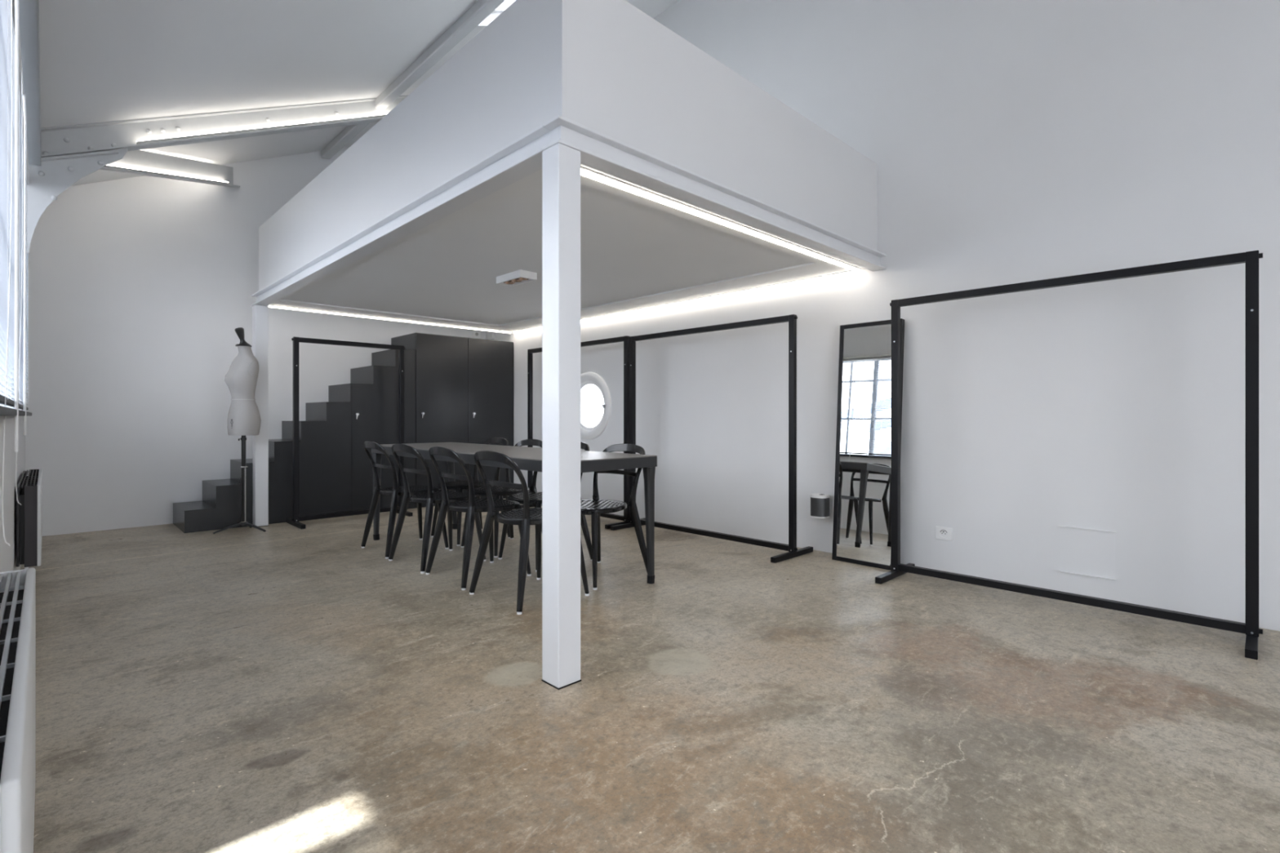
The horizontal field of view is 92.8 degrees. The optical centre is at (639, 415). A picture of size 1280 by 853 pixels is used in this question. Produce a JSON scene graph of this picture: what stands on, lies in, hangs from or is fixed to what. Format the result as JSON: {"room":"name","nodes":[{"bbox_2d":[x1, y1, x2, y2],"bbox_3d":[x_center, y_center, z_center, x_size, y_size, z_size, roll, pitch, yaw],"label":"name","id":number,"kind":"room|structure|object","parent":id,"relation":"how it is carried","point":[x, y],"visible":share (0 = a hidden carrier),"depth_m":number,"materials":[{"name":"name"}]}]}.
{"room":"design studio","nodes":[
{"label":"design studio","id":0,"kind":"room"},
{"bbox_2d":[0,386,25,572],"bbox_3d":[-1.581,-0.435,1.378,0.100,2.869,9.980,0,0,-44],"label":"wall","id":1,"kind":"structure","parent":0,"point":[7,553],"depth_m":2.81,"materials":[{"name":"white paint"}]},
{"bbox_2d":[0,0,21,546],"bbox_3d":[-1.969,-0.590,1.889,0.056,1.940,2.094,0,0,-44],"label":"blind","id":2,"kind":"object","parent":1,"relation":"attached to","point":[10,36],"visible":1,"depth_m":2.02,"materials":[{"name":"white plastic"}]},
{"bbox_2d":[0,405,23,415],"bbox_3d":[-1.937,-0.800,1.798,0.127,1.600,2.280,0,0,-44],"label":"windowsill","id":3,"kind":"structure","parent":1,"relation":"in","point":[4,411],"depth_m":1.59,"materials":[{"name":"grey metal"}]},
{"bbox_2d":[0,365,31,415],"bbox_3d":[-3.494,-0.800,3.396,0.127,1.600,2.181,0,0,-44],"label":"window","id":4,"kind":"structure","parent":1,"relation":"in","point":[2,388],"depth_m":3.37,"materials":[{"name":"white glass"}]},
{"bbox_2d":[9,59,29,505],"bbox_3d":[-3.433,-0.590,3.391,0.056,1.940,2.260,0,0,-44],"label":"blind","id":5,"kind":"object","parent":1,"relation":"attached to","point":[24,169],"visible":0.65,"depth_m":2.84,"materials":[{"name":"white plastic"}]},
{"bbox_2d":[18,0,40,165],"bbox_3d":[-0.977,-1.723,0.901,0.097,0.205,8.435,0,0,-44],"label":"beam","id":6,"kind":"structure","parent":1,"relation":"attached to","point":[28,9],"depth_m":2.86,"materials":[{"name":"white metal"}]},
{"bbox_2d":[25,146,485,536],"bbox_3d":[-3.570,-1.409,6.512,4.520,4.818,0.150,0,0,-44],"label":"wall","id":7,"kind":"structure","parent":0,"point":[140,288],"depth_m":5.56,"materials":[{"name":"white paint"}]},
{"bbox_2d":[472,330,480,337],"bbox_3d":[-2.100,-1.050,7.833,0.110,0.080,0.012,0,0,-44],"label":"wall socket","id":8,"kind":"object","parent":7,"relation":"attached to","point":[475,334],"visible":1,"depth_m":7.83,"materials":[{"name":"white plastic"}]},
{"bbox_2d":[38,0,679,186],"bbox_3d":[-0.034,-2.860,2.886,4.520,2.197,10.280,0,0,-44],"label":"ceiling","id":9,"kind":"structure","parent":0,"point":[101,60],"depth_m":3.93,"materials":[{"name":"white paint"}]},
{"bbox_2d":[98,150,239,186],"bbox_3d":[-3.966,-2.066,5.042,0.100,0.750,1.967,0,0,-2],"label":"roof beam","id":10,"kind":"structure","parent":9,"relation":"attached to","point":[140,159],"depth_m":5.17,"materials":[{"name":"white metal"}]},
{"bbox_2d":[104,164,228,183],"bbox_3d":[-3.939,-2.007,5.054,0.036,0.484,1.607,0,0,-2],"label":"strip light","id":11,"kind":"object","parent":10,"relation":"attached to","point":[108,165],"visible":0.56,"depth_m":5.01,"materials":[{"name":"plastic"}]},
{"bbox_2d":[26,94,408,253],"bbox_3d":[-2.484,-2.394,5.392,4.208,2.698,0.110,0,0,-44],"label":"rafter","id":12,"kind":"object","parent":9,"relation":"attached to","point":[69,153],"visible":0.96,"depth_m":4.31,"materials":[{"name":"white metal"}]},
{"bbox_2d":[136,112,388,143],"bbox_3d":[-2.882,-2.361,4.961,1.883,0.872,0.036,0,0,-44],"label":"strip light","id":13,"kind":"object","parent":12,"relation":"attached to","point":[260,128],"visible":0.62,"depth_m":4.79,"materials":[{"name":"plastic"}]},
{"bbox_2d":[321,0,505,159],"bbox_3d":[0.091,-2.830,3.008,0.090,0.117,9.960,0,0,-44],"label":"rafter","id":14,"kind":"object","parent":9,"relation":"attached to","point":[480,10],"depth_m":4.80,"materials":[{"name":"white metal"}]},
{"bbox_2d":[493,0,515,12],"bbox_3d":[-0.656,-3.181,4.283,0.460,0.309,1.250,0,0,-44],"label":"strip light","id":15,"kind":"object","parent":9,"relation":"attached to","point":[506,3],"depth_m":4.72,"materials":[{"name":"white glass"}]},
{"bbox_2d":[19,498,1279,852],"bbox_3d":[-0.034,1.060,2.886,4.620,0.120,10.380,0,0,-44],"label":"floor","id":16,"kind":"structure","parent":0,"point":[286,687],"depth_m":2.04,"materials":[{"name":"concrete"}]},
{"bbox_2d":[0,568,35,852],"bbox_3d":[-1.104,0.688,1.039,0.094,0.625,1.230,0,0,-44],"label":"panel radiator","id":17,"kind":"object","parent":16,"relation":"on","point":[18,587],"visible":1,"depth_m":0.89,"materials":[{"name":"white metal"}]},
{"bbox_2d":[0,571,24,742],"bbox_3d":[-1.106,0.384,1.038,0.066,0.010,1.206,0,0,-44],"label":"grille","id":18,"kind":"object","parent":17,"relation":"attached to","point":[16,697],"depth_m":0.95,"materials":[{"name":"metal"}]},
{"bbox_2d":[15,468,42,568],"bbox_3d":[-3.777,0.688,3.776,0.101,0.626,1.420,0,0,-44],"label":"panel radiator","id":19,"kind":"object","parent":16,"relation":"on","point":[28,515],"visible":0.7,"depth_m":3.28,"materials":[{"name":"white metal"}]},
{"bbox_2d":[20,469,39,488],"bbox_3d":[-3.776,0.384,3.777,0.066,0.010,1.396,0,0,-44],"label":"grille","id":20,"kind":"object","parent":19,"relation":"attached to","point":[32,472],"depth_m":3.68,"materials":[{"name":"grey metal"}]},
{"bbox_2d":[213,327,266,534],"bbox_3d":[-3.419,0.119,5.228,0.352,1.760,0.341,0,0,27],"label":"dress form","id":21,"kind":"object","parent":16,"relation":"on","point":[244,419],"visible":1,"depth_m":5.20,"materials":[{"name":"fabric"}]},
{"bbox_2d":[252,304,268,526],"bbox_3d":[-3.451,0.001,5.542,0.107,1.998,0.107,0,0,-44],"label":"steel column","id":22,"kind":"structure","parent":16,"relation":"on","point":[260,313],"depth_m":5.51,"materials":[{"name":"white metal"}]},
{"bbox_2d":[172,349,415,533],"bbox_3d":[-3.371,0.143,6.115,2.024,1.713,0.692,0,0,-44],"label":"staircase","id":23,"kind":"structure","parent":16,"relation":"on","point":[335,470],"depth_m":6.05,"materials":[{"name":"paint"}]},
{"bbox_2d":[286,337,413,528],"bbox_3d":[-2.783,0.142,5.883,1.036,1.716,0.450,0,0,-44],"label":"rack","id":24,"kind":"object","parent":16,"relation":"on","point":[295,521],"visible":0.75,"depth_m":5.62,"materials":[{"name":"black metal"}]},
{"bbox_2d":[360,440,448,559],"bbox_3d":[-1.779,0.592,4.593,0.522,0.817,0.505,0,0,-43],"label":"dining chair","id":25,"kind":"object","parent":16,"relation":"on","point":[395,491],"visible":0.82,"depth_m":4.53,"materials":[{"name":"black plastic"}]},
{"bbox_2d":[388,443,485,573],"bbox_3d":[-1.402,0.592,4.198,0.505,0.817,0.522,0,0,45],"label":"dining chair","id":26,"kind":"object","parent":16,"relation":"on","point":[430,498],"visible":0.84,"depth_m":4.12,"materials":[{"name":"black plastic"}]},
{"bbox_2d":[391,332,513,507],"bbox_3d":[-2.203,0.049,7.248,1.230,1.902,0.702,0,0,-44],"label":"tall cabinet","id":27,"kind":"object","parent":16,"relation":"on","point":[464,385],"visible":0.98,"depth_m":6.95,"materials":[{"name":"paint"}]},
{"bbox_2d":[431,437,510,546],"bbox_3d":[-1.386,0.592,5.017,0.522,0.817,0.505,0,0,-43],"label":"dining chair","id":28,"kind":"object","parent":16,"relation":"on","point":[459,486],"visible":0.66,"depth_m":5.00,"materials":[{"name":"black plastic"}]},
{"bbox_2d":[425,446,531,590],"bbox_3d":[-1.020,0.592,3.824,0.522,0.817,0.505,0,0,-43],"label":"dining chair","id":29,"kind":"object","parent":16,"relation":"on","point":[473,505],"visible":0.91,"depth_m":3.73,"materials":[{"name":"black plastic"}]},
{"bbox_2d":[460,439,542,557],"bbox_3d":[-1.021,0.592,4.634,0.505,0.817,0.522,0,0,45],"label":"dining chair","id":30,"kind":"object","parent":16,"relation":"on","point":[496,491],"visible":0.52,"depth_m":4.59,"materials":[{"name":"black plastic"}]},
{"bbox_2d":[371,442,657,583],"bbox_3d":[-1.045,0.618,4.295,0.728,0.766,2.570,0,0,-44],"label":"dining table","id":31,"kind":"object","parent":16,"relation":"on","point":[530,459],"visible":0.59,"depth_m":3.63,"materials":[{"name":"grey laminate"}]},
{"bbox_2d":[469,450,589,614],"bbox_3d":[-0.622,0.592,3.399,0.522,0.817,0.505,0,0,-44],"label":"dining chair","id":32,"kind":"object","parent":16,"relation":"on","point":[527,516],"visible":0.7,"depth_m":3.31,"materials":[{"name":"black plastic"}]},
{"bbox_2d":[498,441,591,572],"bbox_3d":[-0.648,0.592,4.242,0.522,0.817,0.505,0,0,-43],"label":"dining chair","id":33,"kind":"object","parent":16,"relation":"on","point":[535,498],"visible":0.36,"depth_m":4.20,"materials":[{"name":"black plastic"}]},
{"bbox_2d":[541,142,581,689],"bbox_3d":[-0.296,0.001,2.299,0.107,1.998,0.107,0,0,-44],"label":"steel column","id":34,"kind":"structure","parent":16,"relation":"on","point":[561,163],"depth_m":2.26,"materials":[{"name":"white metal"}]},
{"bbox_2d":[513,335,645,528],"bbox_3d":[-0.661,0.136,6.122,0.500,1.728,1.616,0,0,-44],"label":"rack","id":35,"kind":"object","parent":16,"relation":"on","point":[625,517],"visible":0.63,"depth_m":5.59,"materials":[{"name":"black metal"}]},
{"bbox_2d":[580,444,647,590],"bbox_3d":[-0.262,0.592,3.838,0.505,0.817,0.522,0,0,45],"label":"dining chair","id":36,"kind":"object","parent":16,"relation":"on","point":[594,507],"visible":0.7,"depth_m":3.80,"materials":[{"name":"black plastic"}]},
{"bbox_2d":[610,314,813,563],"bbox_3d":[0.508,0.142,4.908,0.500,1.715,1.711,0,0,-44],"label":"rack","id":37,"kind":"object","parent":16,"relation":"on","point":[793,552],"visible":0.89,"depth_m":4.44,"materials":[{"name":"black metal"}]},
{"bbox_2d":[831,318,904,570],"bbox_3d":[1.544,0.181,4.138,0.160,1.644,0.437,0,0,-44],"label":"floor mirror","id":38,"kind":"object","parent":16,"relation":"on","point":[862,507],"visible":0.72,"depth_m":4.13,"materials":[{"name":"black mirror"}]},
{"bbox_2d":[875,249,1262,659],"bbox_3d":[2.145,0.139,3.244,0.500,1.722,1.636,0,0,-44],"label":"rack","id":39,"kind":"object","parent":16,"relation":"on","point":[1250,628],"visible":1,"depth_m":2.87,"materials":[{"name":"black metal"}]},
{"bbox_2d":[485,0,1279,631],"bbox_3d":[1.555,-1.450,4.435,0.220,4.900,9.980,0,0,-44],"label":"wall","id":40,"kind":"structure","parent":0,"point":[1009,141],"depth_m":3.60,"materials":[{"name":"white paint"}]},
{"bbox_2d":[487,331,494,339],"bbox_3d":[-1.910,-1.035,7.810,0.030,0.100,0.130,0,0,-44],"label":"junction box","id":41,"kind":"object","parent":40,"relation":"attached to","point":[491,335],"visible":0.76,"depth_m":7.78,"materials":[{"name":"white plastic"}]},
{"bbox_2d":[251,0,886,332],"bbox_3d":[-0.940,-1.367,4.859,2.759,0.735,4.670,0,0,-44],"label":"mezzanine","id":42,"kind":"object","parent":40,"relation":"attached to","point":[419,219],"visible":0.81,"depth_m":3.27,"materials":[{"name":"white paint"}]},
{"bbox_2d":[268,304,511,333],"bbox_3d":[-2.495,-1.011,6.513,2.580,0.021,0.030,0,0,-44],"label":"strip light","id":43,"kind":"object","parent":42,"relation":"attached to","point":[269,305],"visible":0.94,"depth_m":6.32,"materials":[{"name":"plastic"}]},
{"bbox_2d":[496,269,537,286],"bbox_3d":[-0.909,-1.010,4.477,0.142,0.050,0.320,0,0,-44],"label":"ceiling spotlight","id":44,"kind":"object","parent":42,"relation":"attached to","point":[519,277],"visible":1,"depth_m":4.43,"materials":[{"name":"white plastic"}]},
{"bbox_2d":[512,270,853,333],"bbox_3d":[-0.014,-1.011,5.845,0.036,0.021,4.330,0,0,-44],"label":"strip light","id":45,"kind":"object","parent":42,"relation":"attached to","point":[846,273],"visible":1,"depth_m":5.13,"materials":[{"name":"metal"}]},
{"bbox_2d":[580,166,862,272],"bbox_3d":[0.612,-1.011,3.355,2.560,0.021,0.036,0,0,-44],"label":"strip light","id":46,"kind":"object","parent":42,"relation":"attached to","point":[590,174],"visible":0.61,"depth_m":3.05,"materials":[{"name":"plastic"}]},
{"bbox_2d":[580,372,611,439],"bbox_3d":[-0.535,-0.105,6.427,0.108,0.712,0.711,0,0,-41],"label":"window","id":47,"kind":"structure","parent":40,"relation":"in","point":[587,379],"depth_m":6.29,"materials":[{"name":"white plastic"}]},
{"bbox_2d":[810,493,831,518],"bbox_3d":[1.313,0.648,4.415,0.155,0.160,0.124,0,0,-44],"label":"wall speaker","id":48,"kind":"object","parent":40,"relation":"attached to","point":[820,504],"visible":1,"depth_m":4.36,"materials":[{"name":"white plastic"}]},
{"bbox_2d":[935,525,952,541],"bbox_3d":[1.933,0.749,3.878,0.018,0.082,0.100,0,0,-44],"label":"wall socket","id":49,"kind":"object","parent":40,"relation":"attached to","point":[941,532],"visible":1,"depth_m":3.88,"materials":[{"name":"white plastic"}]},
{"bbox_2d":[1057,525,1115,580],"bbox_3d":[2.453,0.750,3.349,0.011,0.259,0.260,0,0,-44],"label":"access hatch","id":50,"kind":"object","parent":40,"relation":"attached to","point":[1086,552],"visible":1,"depth_m":3.35,"materials":[{"name":"white paint"}]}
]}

